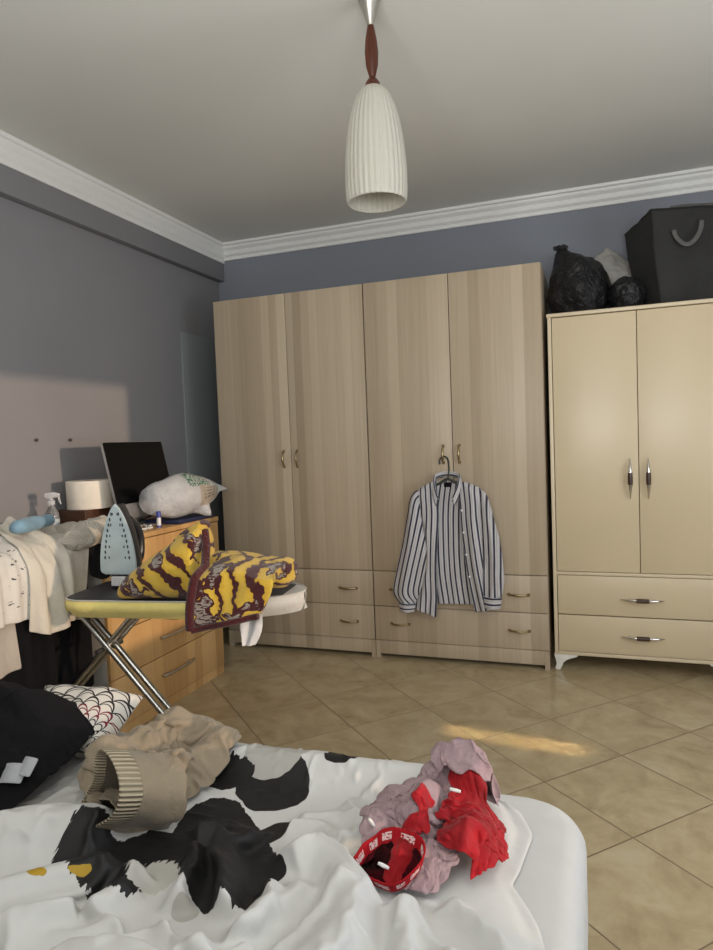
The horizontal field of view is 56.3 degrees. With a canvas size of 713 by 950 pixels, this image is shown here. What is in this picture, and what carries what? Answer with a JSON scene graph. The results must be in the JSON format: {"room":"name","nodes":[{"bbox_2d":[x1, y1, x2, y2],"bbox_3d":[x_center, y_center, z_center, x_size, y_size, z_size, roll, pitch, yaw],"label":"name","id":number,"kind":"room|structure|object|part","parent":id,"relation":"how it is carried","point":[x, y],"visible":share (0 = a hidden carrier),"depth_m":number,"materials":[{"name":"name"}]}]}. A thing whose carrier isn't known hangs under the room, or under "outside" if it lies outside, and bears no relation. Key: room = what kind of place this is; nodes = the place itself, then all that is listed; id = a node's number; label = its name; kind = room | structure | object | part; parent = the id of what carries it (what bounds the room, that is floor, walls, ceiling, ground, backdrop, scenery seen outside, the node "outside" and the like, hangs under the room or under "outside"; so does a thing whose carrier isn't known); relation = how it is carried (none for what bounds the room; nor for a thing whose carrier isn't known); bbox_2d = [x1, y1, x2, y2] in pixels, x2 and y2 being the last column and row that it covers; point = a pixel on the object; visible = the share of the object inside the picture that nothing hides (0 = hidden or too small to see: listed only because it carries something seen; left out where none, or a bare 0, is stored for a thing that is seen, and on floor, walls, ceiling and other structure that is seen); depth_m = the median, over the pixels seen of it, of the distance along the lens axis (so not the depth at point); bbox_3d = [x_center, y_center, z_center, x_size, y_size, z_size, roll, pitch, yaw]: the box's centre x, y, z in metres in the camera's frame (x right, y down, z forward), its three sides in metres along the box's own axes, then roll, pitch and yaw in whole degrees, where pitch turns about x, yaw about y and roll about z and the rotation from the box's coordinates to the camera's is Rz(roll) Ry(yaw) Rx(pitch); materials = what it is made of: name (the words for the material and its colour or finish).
{"room":"bedroom","nodes":[
{"label":"bedroom","id":0,"kind":"room"},
{"bbox_2d":[0,196,219,522],"bbox_3d":[-1.708,-0.118,2.243,0.100,2.465,4.710,-1,3,20],"label":"wall","id":1,"kind":"structure","parent":0,"point":[91,324],"depth_m":3.18,"materials":[{"name":"paint"}]},
{"bbox_2d":[0,164,224,282],"bbox_3d":[-1.689,-1.242,2.173,0.064,0.238,4.730,-1,3,20],"label":"beam","id":2,"kind":"structure","parent":1,"relation":"attached to","point":[15,186],"depth_m":3.27,"materials":[{"name":"paint"}]},
{"bbox_2d":[0,130,224,263],"bbox_3d":[-1.643,-1.294,2.142,0.046,0.114,4.708,-1,3,20],"label":"trim","id":3,"kind":"structure","parent":1,"relation":"attached to","point":[16,154],"depth_m":3.23,"materials":[{"name":"white paint"}]},
{"bbox_2d":[180,332,224,550],"bbox_3d":[-0.931,0.058,4.229,0.012,1.850,0.475,-1,3,20],"label":"trim","id":4,"kind":"structure","parent":1,"relation":"attached to","point":[198,356],"depth_m":4.16,"materials":[{"name":"paint"}]},
{"bbox_2d":[0,0,712,242],"bbox_3d":[0.141,-1.437,1.495,4.135,0.100,4.910,-1,3,20],"label":"ceiling","id":5,"kind":"structure","parent":0,"point":[228,119],"depth_m":2.51,"materials":[{"name":"paint"}]},
{"bbox_2d":[345,0,407,212],"bbox_3d":[0.050,-1.110,1.978,0.186,0.594,0.187,0,4,33],"label":"pendant lamp","id":6,"kind":"object","parent":5,"relation":"hanging from","point":[376,181],"visible":1,"depth_m":1.92,"materials":[{"name":"white glass"}]},
{"bbox_3d":[0.045,-1.238,1.971,0.051,0.179,0.051,-1,3,20],"label":"stem","id":7,"kind":"part","parent":6,"relation":"part of","materials":[{"name":"brown wood"}]},
{"bbox_3d":[0.055,-0.982,1.984,0.187,0.336,0.187,-1,3,20],"label":"lamp shade","id":8,"kind":"part","parent":6,"relation":"part of","materials":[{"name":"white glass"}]},
{"bbox_2d":[142,627,712,949],"bbox_3d":[0.240,1.123,1.626,4.135,0.100,4.910,-1,3,20],"label":"floor","id":9,"kind":"structure","parent":0,"point":[623,748],"depth_m":2.62,"materials":[{"name":"tile"}]},
{"bbox_2d":[87,516,223,732],"bbox_3d":[-1.175,0.666,2.741,0.504,0.806,1.610,-1,3,20],"label":"dresser","id":10,"kind":"object","parent":9,"relation":"on","point":[177,661],"visible":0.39,"depth_m":2.95,"materials":[{"name":"brown wood"}]},
{"bbox_2d":[0,623,21,678],"bbox_3d":[-1.373,0.463,2.095,0.437,0.410,0.348,-1,3,20],"label":"garment","id":11,"kind":"object","parent":10,"relation":"hanging from","point":[10,661],"visible":0.65,"depth_m":2.16,"materials":[{"name":"beige fabric"}]},
{"bbox_2d":[0,534,29,628],"bbox_3d":[-1.195,0.330,2.240,0.279,0.303,0.393,-1,3,20],"label":"garment","id":12,"kind":"object","parent":10,"relation":"hanging from","point":[14,575],"visible":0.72,"depth_m":2.16,"materials":[{"name":"fabric"}]},
{"bbox_2d":[0,516,88,634],"bbox_3d":[-1.121,0.345,2.404,0.309,0.394,0.384,-1,3,20],"label":"garment","id":13,"kind":"object","parent":10,"relation":"hanging from","point":[57,572],"visible":0.77,"depth_m":2.29,"materials":[{"name":"beige fabric"}]},
{"bbox_2d":[9,514,54,533],"bbox_3d":[-1.179,0.177,2.428,0.065,0.054,0.277,-2,3,0],"label":"cloth","id":14,"kind":"object","parent":13,"relation":"on","point":[28,524],"visible":0.99,"depth_m":2.37,"materials":[{"name":"blue fabric"}]},
{"bbox_2d":[1,585,93,689],"bbox_3d":[-1.219,0.559,2.328,0.329,0.625,0.520,-1,3,20],"label":"garment","id":15,"kind":"object","parent":10,"relation":"hanging from","point":[57,658],"visible":0.28,"depth_m":2.30,"materials":[{"name":"black fabric"}]},
{"bbox_2d":[44,492,61,525],"bbox_3d":[-1.299,0.167,2.846,0.059,0.190,0.063,0,4,36],"label":"spray bottle","id":16,"kind":"object","parent":10,"relation":"on","point":[51,510],"visible":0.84,"depth_m":2.83,"materials":[{"name":"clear plastic"}]},
{"bbox_2d":[38,521,77,533],"bbox_3d":[-1.278,0.237,2.565,0.412,0.070,0.826,-1,3,20],"label":"garment","id":17,"kind":"object","parent":10,"relation":"on","point":[61,528],"visible":0.09,"depth_m":2.77,"materials":[{"name":"beige fabric"}]},
{"bbox_2d":[55,515,106,550],"bbox_3d":[-1.024,0.220,2.520,0.144,0.115,0.268,-2,3,10],"label":"garment","id":18,"kind":"object","parent":10,"relation":"on","point":[88,533],"visible":0.8,"depth_m":2.44,"materials":[{"name":"beige fabric"}]},
{"bbox_2d":[57,507,111,523],"bbox_3d":[-1.223,0.199,3.042,0.180,0.100,0.240,-1,3,20],"label":"box","id":19,"kind":"object","parent":10,"relation":"on","point":[66,515],"visible":0.16,"depth_m":2.93,"materials":[{"name":"brown wood"}]},
{"bbox_2d":[65,479,113,509],"bbox_3d":[-1.213,0.086,3.031,0.200,0.126,0.200,-1,3,20],"label":"paper roll","id":20,"kind":"object","parent":19,"relation":"on","point":[88,494],"visible":0.95,"depth_m":2.95,"materials":[{"name":"paper"}]},
{"bbox_2d":[89,544,109,578],"bbox_3d":[-1.089,0.314,2.699,0.292,0.180,0.281,-1,3,20],"label":"garment","id":21,"kind":"object","parent":10,"relation":"hanging from","point":[94,551],"visible":0.09,"depth_m":2.56,"materials":[{"name":"black fabric"}]},
{"bbox_3d":[-0.849,0.524,3.023,0.018,0.172,0.838,-1,3,20],"label":"drawer","id":22,"kind":"part","parent":10,"relation":"part of","materials":[{"name":"brown wood"}]},
{"bbox_2d":[100,441,168,525],"bbox_3d":[-1.043,0.038,3.177,0.210,0.394,0.501,-2,3,13],"label":"monitor","id":23,"kind":"object","parent":10,"relation":"on","point":[131,467],"visible":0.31,"depth_m":3.09,"materials":[{"name":"plastic"}]},
{"bbox_2d":[139,515,151,523],"bbox_3d":[-1.020,0.204,3.134,0.127,0.062,0.186,-2,3,3],"label":"cable","id":24,"kind":"object","parent":10,"relation":"on","point":[148,516],"visible":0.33,"depth_m":3.10,"materials":[{"name":"black plastic"}]},
{"bbox_2d":[141,524,152,529],"bbox_3d":[-0.996,0.232,2.991,0.190,0.018,0.099,0,4,38],"label":"cable","id":25,"kind":"object","parent":10,"relation":"on","point":[149,526],"visible":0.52,"depth_m":2.97,"materials":[{"name":"white plastic"}]},
{"bbox_3d":[-0.842,0.705,3.032,0.018,0.182,0.838,-1,3,20],"label":"drawer","id":26,"kind":"part","parent":10,"relation":"part of","materials":[{"name":"brown wood"}]},
{"bbox_2d":[156,511,161,526],"bbox_3d":[-0.899,0.201,3.027,0.022,0.073,0.022,-1,3,20],"label":"glue stick","id":27,"kind":"object","parent":10,"relation":"on","point":[158,513],"visible":1,"depth_m":3.02,"materials":[{"name":"white plastic"}]},
{"bbox_3d":[-0.856,0.349,3.014,0.018,0.172,0.838,-1,3,20],"label":"drawer","id":28,"kind":"part","parent":10,"relation":"part of","materials":[{"name":"brown wood"}]},
{"bbox_3d":[-0.835,0.898,3.042,0.018,0.198,0.838,-1,3,20],"label":"drawer","id":29,"kind":"part","parent":10,"relation":"part of","materials":[{"name":"brown wood"}]},
{"bbox_3d":[-0.814,0.710,3.041,0.028,0.013,0.244,-1,3,20],"label":"handle","id":30,"kind":"part","parent":10,"relation":"part of","materials":[{"name":"silver metal"}]},
{"bbox_2d":[144,513,213,523],"bbox_3d":[-0.867,0.213,3.277,0.200,0.020,0.300,-1,3,20],"label":"folder","id":31,"kind":"object","parent":10,"relation":"on","point":[190,517],"visible":0.66,"depth_m":3.18,"materials":[{"name":"blue plastic"}]},
{"bbox_2d":[139,473,226,517],"bbox_3d":[-0.825,0.096,3.209,0.177,0.214,0.441,0,4,34],"label":"bag","id":32,"kind":"object","parent":31,"relation":"on","point":[180,494],"visible":0.99,"depth_m":3.11,"materials":[{"name":"white plastic"}]},
{"bbox_3d":[-0.808,0.880,3.050,0.028,0.013,0.244,-1,3,20],"label":"handle","id":33,"kind":"part","parent":10,"relation":"part of","materials":[{"name":"silver metal"}]},
{"bbox_2d":[65,581,306,713],"bbox_3d":[-0.720,0.734,2.318,1.136,0.682,0.452,-1,3,20],"label":"ironing board","id":34,"kind":"object","parent":9,"relation":"on","point":[101,600],"visible":0.4,"depth_m":2.20,"materials":[{"name":"fabric"}]},
{"bbox_2d":[100,503,177,619],"bbox_3d":[-0.734,0.322,2.407,0.347,0.462,0.243,-2,3,13],"label":"iron","id":35,"kind":"object","parent":34,"relation":"on","point":[123,541],"visible":0.77,"depth_m":2.31,"materials":[{"name":"plastic"}]},
{"bbox_3d":[-0.826,0.369,2.315,0.052,0.033,0.018,-2,3,13],"label":"heel plate","id":36,"kind":"part","parent":35,"relation":"part of","materials":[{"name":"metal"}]},
{"bbox_2d":[117,520,297,633],"bbox_3d":[-0.482,0.304,2.148,0.575,0.322,0.364,-1,3,20],"label":"blanket","id":37,"kind":"object","parent":34,"relation":"on","point":[221,589],"visible":1,"depth_m":2.05,"materials":[{"name":"yellow fabric"}]},
{"bbox_2d":[239,613,262,645],"bbox_3d":[-0.335,0.461,2.059,0.094,0.136,0.026,-2,3,7],"label":"rag","id":38,"kind":"object","parent":34,"relation":"hanging from","point":[250,631],"visible":0.58,"depth_m":2.06,"materials":[{"name":"white fabric"}]},
{"bbox_2d":[213,284,376,656],"bbox_3d":[-0.268,-0.018,3.922,0.897,1.981,0.586,-1,3,20],"label":"wardrobe","id":39,"kind":"object","parent":9,"relation":"on","point":[291,367],"visible":0.66,"depth_m":3.65,"materials":[{"name":"brown wood"}]},
{"bbox_3d":[-0.573,-0.233,3.748,0.445,1.508,0.018,-1,3,20],"label":"door","id":40,"kind":"part","parent":39,"relation":"part of","materials":[{"name":"brown wood"}]},
{"bbox_3d":[-0.404,-0.087,3.672,0.017,0.102,0.031,-1,3,20],"label":"handle","id":41,"kind":"part","parent":39,"relation":"part of","materials":[{"name":"gold metal"}]},
{"bbox_3d":[-0.329,-0.089,3.645,0.017,0.102,0.031,-1,3,20],"label":"handle","id":42,"kind":"part","parent":39,"relation":"part of","materials":[{"name":"gold metal"}]},
{"bbox_3d":[-0.322,0.798,3.726,0.893,0.182,0.018,-1,3,20],"label":"drawer","id":43,"kind":"part","parent":39,"relation":"part of","materials":[{"name":"brown wood"}]},
{"bbox_3d":[-0.151,-0.241,3.597,0.445,1.508,0.018,-1,3,20],"label":"door","id":44,"kind":"part","parent":39,"relation":"part of","materials":[{"name":"brown wood"}]},
{"bbox_3d":[-0.329,0.612,3.716,0.893,0.184,0.018,-1,3,20],"label":"drawer","id":45,"kind":"part","parent":39,"relation":"part of","materials":[{"name":"brown wood"}]},
{"bbox_3d":[-0.049,0.611,3.590,0.112,0.017,0.031,-1,3,20],"label":"handle","id":46,"kind":"part","parent":39,"relation":"part of","materials":[{"name":"gold metal"}]},
{"bbox_3d":[-0.042,0.791,3.599,0.112,0.017,0.031,-1,3,20],"label":"handle","id":47,"kind":"part","parent":39,"relation":"part of","materials":[{"name":"gold metal"}]},
{"bbox_2d":[363,262,554,669],"bbox_3d":[0.579,-0.035,3.618,0.897,1.981,0.586,-1,3,20],"label":"wardrobe","id":48,"kind":"object","parent":9,"relation":"on","point":[457,362],"visible":0.84,"depth_m":3.34,"materials":[{"name":"brown wood"}]},
{"bbox_3d":[0.228,0.786,3.502,0.112,0.017,0.031,-1,3,20],"label":"handle","id":49,"kind":"part","parent":48,"relation":"part of","materials":[{"name":"gold metal"}]},
{"bbox_3d":[0.274,-0.250,3.444,0.445,1.508,0.018,-1,3,20],"label":"door","id":50,"kind":"part","parent":48,"relation":"part of","materials":[{"name":"brown wood"}]},
{"bbox_3d":[0.436,-0.104,3.370,0.017,0.102,0.031,-1,3,20],"label":"handle","id":51,"kind":"part","parent":48,"relation":"part of","materials":[{"name":"gold metal"}]},
{"bbox_2d":[436,456,456,485],"bbox_3d":[0.469,0.002,3.348,0.311,0.200,0.043,-1,3,20],"label":"clothes hanger","id":52,"kind":"object","parent":48,"relation":"hanging from","point":[446,457],"visible":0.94,"depth_m":3.34,"materials":[{"name":"plastic"}]},
{"bbox_3d":[0.466,0.058,3.338,0.311,0.090,0.015,-1,3,20],"label":"arm","id":53,"kind":"part","parent":52,"relation":"part of","materials":[{"name":"plastic"}]},
{"bbox_3d":[0.513,-0.106,3.342,0.017,0.102,0.031,-1,3,20],"label":"handle","id":54,"kind":"part","parent":48,"relation":"part of","materials":[{"name":"gold metal"}]},
{"bbox_3d":[0.517,0.595,3.412,0.893,0.184,0.018,-1,3,20],"label":"drawer","id":55,"kind":"part","parent":48,"relation":"part of","materials":[{"name":"brown wood"}]},
{"bbox_3d":[0.525,0.781,3.422,0.893,0.182,0.018,-1,3,20],"label":"drawer","id":56,"kind":"part","parent":48,"relation":"part of","materials":[{"name":"brown wood"}]},
{"bbox_3d":[0.696,-0.258,3.293,0.445,1.508,0.018,-1,3,20],"label":"door","id":57,"kind":"part","parent":48,"relation":"part of","materials":[{"name":"brown wood"}]},
{"bbox_3d":[0.798,0.593,3.285,0.112,0.017,0.031,-1,3,20],"label":"handle","id":58,"kind":"part","parent":48,"relation":"part of","materials":[{"name":"gold metal"}]},
{"bbox_3d":[0.805,0.774,3.295,0.112,0.017,0.031,-1,3,20],"label":"handle","id":59,"kind":"part","parent":48,"relation":"part of","materials":[{"name":"gold metal"}]},
{"bbox_2d":[500,794,587,949],"bbox_3d":[-0.673,0.924,0.613,1.660,0.471,2.015,-1,3,20],"label":"bed","id":60,"kind":"object","parent":9,"relation":"on","point":[551,881],"visible":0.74,"depth_m":1.06,"materials":[{"name":"fabric"}]},
{"bbox_2d":[0,679,94,810],"bbox_3d":[-0.856,0.546,1.399,0.579,0.214,0.540,-1,3,20],"label":"pillow","id":61,"kind":"object","parent":60,"relation":"on","point":[41,730],"visible":0.96,"depth_m":1.35,"materials":[{"name":"black fabric"}]},
{"bbox_2d":[76,706,241,832],"bbox_3d":[-0.390,0.579,1.320,0.297,0.217,0.402,-1,3,20],"label":"sweater","id":62,"kind":"object","parent":60,"relation":"on","point":[148,774],"visible":0.97,"depth_m":1.23,"materials":[{"name":"beige fabric"}]},
{"bbox_3d":[-0.427,0.552,1.310,0.178,0.084,0.175,0,3,31],"label":"leg","id":63,"kind":"part","parent":62,"relation":"part of","materials":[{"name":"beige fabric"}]},
{"bbox_2d":[0,732,544,949],"bbox_3d":[-0.373,0.599,1.020,1.325,0.116,1.027,-1,3,20],"label":"sheet","id":64,"kind":"object","parent":60,"relation":"on","point":[261,857],"visible":0.67,"depth_m":1.01,"materials":[{"name":"white fabric"}]},
{"bbox_2d":[44,684,144,757],"bbox_3d":[-0.655,0.559,1.524,0.273,0.124,0.191,-2,3,5],"label":"cushion","id":65,"kind":"object","parent":64,"relation":"on","point":[107,709],"visible":0.37,"depth_m":1.52,"materials":[{"name":"white fabric"}]},
{"bbox_2d":[359,737,500,894],"bbox_3d":[0.120,0.543,1.126,0.211,0.134,0.307,-1,3,20],"label":"clothing","id":66,"kind":"object","parent":64,"relation":"on","point":[393,805],"visible":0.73,"depth_m":1.13,"materials":[{"name":"fabric"}]},
{"bbox_2d":[353,770,508,891],"bbox_3d":[0.139,0.561,1.057,0.292,0.106,0.163,-5,4,-38],"label":"clothing","id":67,"kind":"object","parent":64,"relation":"on","point":[393,857],"visible":0.97,"depth_m":1.04,"materials":[{"name":"red fabric"}]},
{"bbox_2d":[546,298,712,668],"bbox_3d":[1.398,0.072,3.328,0.798,1.734,0.544,-1,3,20],"label":"tall cabinet","id":68,"kind":"object","parent":9,"relation":"on","point":[631,405],"visible":1,"depth_m":3.12,"materials":[{"name":"beige laminate"}]},
{"bbox_3d":[1.033,0.918,3.280,0.112,0.078,0.028,-1,3,20],"label":"leg","id":69,"kind":"part","parent":68,"relation":"part of","materials":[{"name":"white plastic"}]},
{"bbox_2d":[546,244,611,313],"bbox_3d":[1.116,-0.968,3.347,0.314,0.362,0.398,-1,3,20],"label":"bag","id":70,"kind":"object","parent":68,"relation":"on","point":[578,282],"visible":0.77,"depth_m":3.22,"materials":[{"name":"black plastic"}]},
{"bbox_3d":[1.137,-0.145,3.169,0.374,1.220,0.017,-1,3,20],"label":"door","id":71,"kind":"part","parent":68,"relation":"part of","materials":[{"name":"beige laminate"}]},
{"bbox_2d":[594,248,631,307],"bbox_3d":[1.306,-0.989,3.473,0.302,0.377,0.214,-1,3,20],"label":"bag","id":72,"kind":"object","parent":68,"relation":"on","point":[616,266],"visible":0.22,"depth_m":3.40,"materials":[{"name":"white plastic"}]},
{"bbox_2d":[607,276,646,307],"bbox_3d":[1.300,-0.870,3.204,0.176,0.167,0.182,-1,3,20],"label":"bag","id":73,"kind":"object","parent":68,"relation":"on","point":[625,291],"visible":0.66,"depth_m":3.14,"materials":[{"name":"black plastic"}]},
{"bbox_3d":[1.274,0.017,3.101,0.020,0.192,0.038,-1,3,20],"label":"handle","id":74,"kind":"part","parent":68,"relation":"part of","materials":[{"name":"silver metal"}]},
{"bbox_3d":[1.342,0.576,3.142,0.750,0.190,0.017,-1,3,20],"label":"drawer","id":75,"kind":"part","parent":68,"relation":"part of","materials":[{"name":"beige laminate"}]},
{"bbox_3d":[1.349,0.765,3.152,0.750,0.179,0.017,-1,3,20],"label":"drawer","id":76,"kind":"part","parent":68,"relation":"part of","materials":[{"name":"beige laminate"}]},
{"bbox_3d":[1.337,0.588,3.115,0.192,0.020,0.038,-1,3,20],"label":"handle","id":77,"kind":"part","parent":68,"relation":"part of","materials":[{"name":"silver metal"}]},
{"bbox_3d":[1.344,0.767,3.124,0.192,0.020,0.038,-1,3,20],"label":"handle","id":78,"kind":"part","parent":68,"relation":"part of","materials":[{"name":"silver metal"}]},
{"bbox_3d":[1.347,0.016,3.074,0.020,0.192,0.038,-1,3,20],"label":"handle","id":79,"kind":"part","parent":68,"relation":"part of","materials":[{"name":"silver metal"}]},
{"bbox_2d":[624,203,712,304],"bbox_3d":[1.550,-1.029,3.225,0.364,0.463,0.446,-2,3,5],"label":"bag","id":80,"kind":"object","parent":68,"relation":"on","point":[670,250],"visible":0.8,"depth_m":3.06,"materials":[{"name":"fabric"}]},
{"bbox_3d":[1.491,-0.153,3.041,0.374,1.220,0.017,-1,3,20],"label":"door","id":81,"kind":"part","parent":68,"relation":"part of","materials":[{"name":"beige laminate"}]},
{"bbox_2d":[393,471,503,616],"bbox_3d":[0.452,0.352,3.357,0.571,0.738,0.110,-1,3,20],"label":"shirt","id":82,"kind":"object","parent":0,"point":[451,553],"visible":1,"depth_m":3.35,"materials":[{"name":"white fabric"}]},
{"bbox_3d":[0.350,0.377,3.377,0.147,0.694,0.039,-1,3,18],"label":"panel","id":83,"kind":"part","parent":82,"relation":"part of","materials":[{"name":"white fabric"}]},
{"bbox_3d":[0.486,0.343,3.361,0.214,0.629,0.010,-1,3,20],"label":"panel","id":84,"kind":"part","parent":82,"relation":"part of","materials":[{"name":"white fabric"}]},
{"bbox_3d":[0.591,0.355,3.282,0.186,0.655,0.040,-1,3,28],"label":"panel","id":85,"kind":"part","parent":82,"relation":"part of","materials":[{"name":"white fabric"}]},
{"bbox_2d":[219,190,712,325],"bbox_3d":[1.000,-0.304,3.821,4.135,2.465,0.100,-1,3,20],"label":"wall","id":86,"kind":"structure","parent":0,"point":[585,232],"depth_m":3.87,"materials":[{"name":"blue paint"}]},
{"bbox_2d":[223,166,712,260],"bbox_3d":[0.945,-1.482,3.670,3.892,0.097,0.076,-1,3,20],"label":"trim","id":87,"kind":"structure","parent":86,"relation":"attached to","point":[696,180],"depth_m":3.75,"materials":[{"name":"white paint"}]}
]}

